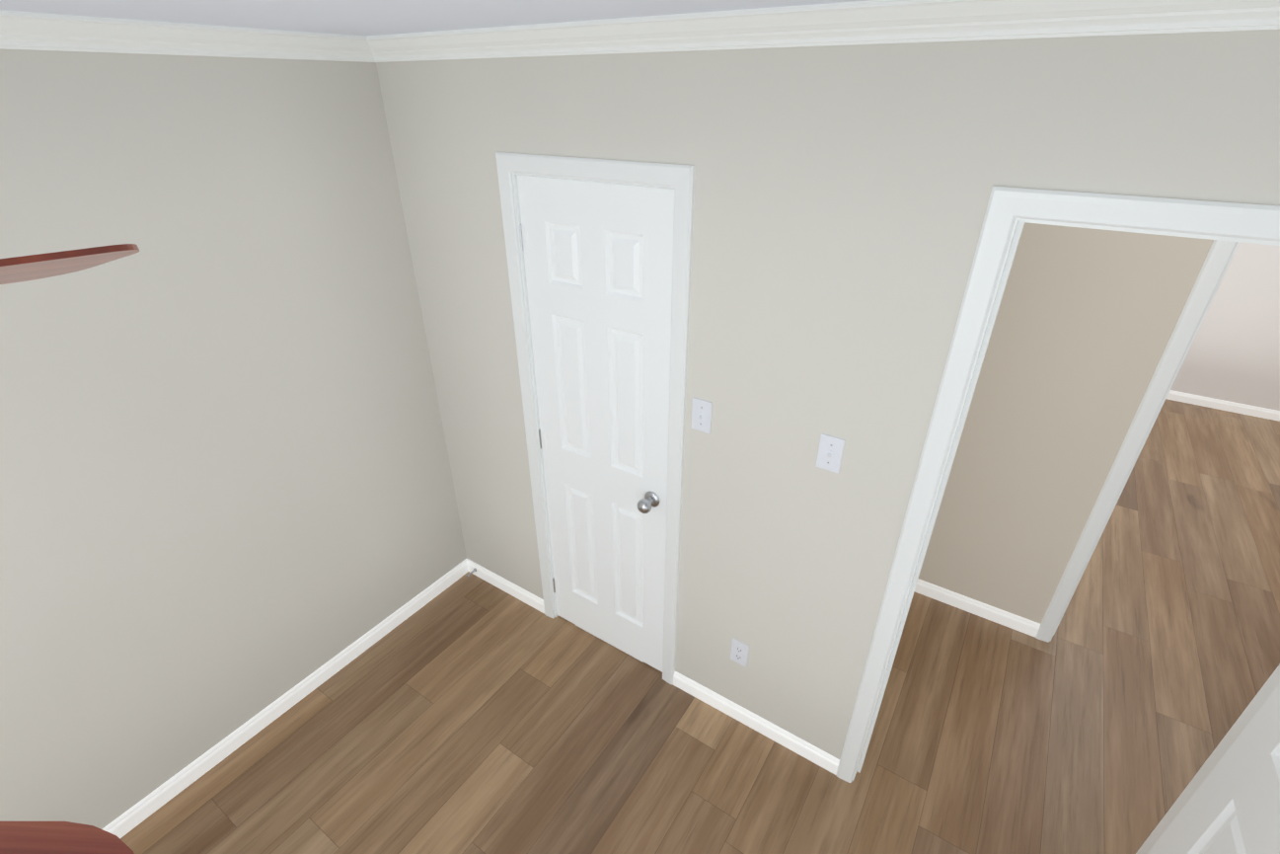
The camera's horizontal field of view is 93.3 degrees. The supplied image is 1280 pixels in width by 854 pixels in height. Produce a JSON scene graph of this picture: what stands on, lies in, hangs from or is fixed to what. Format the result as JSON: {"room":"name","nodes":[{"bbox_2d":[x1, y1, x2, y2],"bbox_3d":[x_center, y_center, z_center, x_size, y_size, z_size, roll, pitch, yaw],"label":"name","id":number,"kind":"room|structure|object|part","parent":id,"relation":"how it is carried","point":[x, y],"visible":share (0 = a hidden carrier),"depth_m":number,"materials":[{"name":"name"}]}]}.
{"room":"bedroom","nodes":[
{"label":"bedroom","id":0,"kind":"room"},
{"bbox_2d":[0,48,466,828],"bbox_3d":[-2.111,0.524,1.248,0.120,2.440,4.070,18,34,29],"label":"wall","id":1,"kind":"structure","parent":0,"point":[227,500],"depth_m":1.96,"materials":[{"name":"paint"}]},
{"bbox_2d":[102,558,839,837],"bbox_3d":[-0.773,1.952,1.112,3.010,0.078,3.950,18,34,29],"label":"baseboard","id":2,"kind":"structure","parent":1,"relation":"attached to","point":[134,815],"depth_m":2.50,"materials":[{"name":"white wood"}]},
{"bbox_2d":[0,0,1279,62],"bbox_3d":[-0.776,-0.112,-0.043,3.010,0.072,3.950,18,34,29],"label":"crown molding","id":3,"kind":"structure","parent":1,"relation":"attached to","point":[874,22],"depth_m":1.42,"materials":[{"name":"white wood"}]},
{"bbox_2d":[0,0,870,36],"bbox_3d":[0.604,-1.119,1.576,7.440,0.100,8.890,18,34,29],"label":"ceiling","id":4,"kind":"structure","parent":0,"point":[365,18],"depth_m":1.38,"materials":[{"name":"paint"}]},
{"bbox_2d":[0,243,139,853],"bbox_3d":[-0.803,0.139,0.132,1.249,0.682,1.288,18,34,29],"label":"fan","id":5,"kind":"object","parent":4,"relation":"hanging from","point":[42,837],"visible":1,"depth_m":0.16,"materials":[{"name":"brown wood"}]},
{"bbox_2d":[119,398,1279,853],"bbox_3d":[0.607,1.098,2.816,7.440,0.100,8.890,18,34,29],"label":"floor","id":6,"kind":"structure","parent":0,"point":[471,715],"depth_m":2.46,"materials":[{"name":"brown wood"}]},
{"bbox_2d":[376,29,1279,758],"bbox_3d":[0.352,0.092,2.013,3.250,2.440,0.120,18,34,29],"label":"wall","id":7,"kind":"structure","parent":0,"point":[842,193],"depth_m":1.67,"materials":[{"name":"paint"}]},
{"bbox_2d":[495,151,694,684],"bbox_3d":[-0.144,0.098,2.350,0.744,2.103,0.189,18,34,29],"label":"door","id":8,"kind":"structure","parent":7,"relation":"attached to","point":[679,179],"depth_m":2.17,"materials":[{"name":"white wood"}]},
{"bbox_3d":[-0.143,0.126,2.365,0.628,2.030,0.189,18,34,29],"label":"closet door","id":9,"kind":"part","parent":8,"relation":"part of","materials":[{"name":"white wood"}]},
{"bbox_2d":[691,397,712,433],"bbox_3d":[0.198,-0.035,1.965,0.070,0.114,0.018,18,34,29],"label":"light switch","id":10,"kind":"object","parent":7,"relation":"attached to","point":[701,414],"visible":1,"depth_m":1.96,"materials":[{"name":"white plastic"}]},
{"bbox_2d":[730,638,749,667],"bbox_3d":[0.384,0.875,2.339,0.070,0.114,0.008,18,34,29],"label":"electrical outlet","id":11,"kind":"object","parent":7,"relation":"attached to","point":[739,652],"visible":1,"depth_m":2.33,"materials":[{"name":"white plastic"}]},
{"bbox_2d":[816,433,844,473],"bbox_3d":[0.552,0.080,1.759,0.070,0.114,0.018,18,34,29],"label":"light switch","id":12,"kind":"object","parent":7,"relation":"attached to","point":[830,453],"visible":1,"depth_m":1.76,"materials":[{"name":"white plastic"}]},
{"bbox_2d":[835,185,1279,853],"bbox_3d":[1.175,0.506,1.618,0.931,2.103,0.154,18,34,29],"label":"door frame","id":13,"kind":"structure","parent":7,"relation":"attached to","point":[1010,211],"depth_m":1.43,"materials":[{"name":"white wood"}]},
{"bbox_2d":[918,222,1213,623],"bbox_3d":[2.717,0.166,1.877,3.280,2.440,0.120,18,34,29],"label":"wall","id":14,"kind":"structure","parent":0,"point":[1087,319],"depth_m":2.44,"materials":[{"name":"paint"}]},
{"bbox_2d":[914,389,1279,637],"bbox_3d":[2.023,-0.021,4.631,7.200,0.078,3.533,18,34,29],"label":"baseboard","id":15,"kind":"structure","parent":14,"relation":"attached to","point":[989,612],"depth_m":3.07,"materials":[{"name":"white wood"}]},
{"bbox_2d":[1035,239,1240,642],"bbox_3d":[2.313,0.182,2.194,0.936,2.103,0.154,18,34,29],"label":"door frame","id":16,"kind":"structure","parent":14,"relation":"attached to","point":[1212,272],"depth_m":2.29,"materials":[{"name":"white wood"}]},
{"bbox_2d":[1170,242,1279,410],"bbox_3d":[3.033,-1.796,5.382,7.200,2.440,0.120,18,34,29],"label":"wall","id":17,"kind":"structure","parent":0,"point":[1234,353],"depth_m":4.68,"materials":[{"name":"paint"}]},
{"bbox_3d":[0.496,1.367,-0.265,0.120,2.440,4.070,18,34,29],"label":"wall","id":18,"kind":"structure","parent":0,"visible":0},
{"bbox_2d":[1147,682,1279,853],"bbox_3d":[1.248,0.835,1.096,0.189,2.036,0.816,16,33,26],"label":"entry door","id":19,"kind":"structure","parent":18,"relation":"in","point":[1232,805],"depth_m":1.39,"materials":[{"name":"white wood"}]}
]}

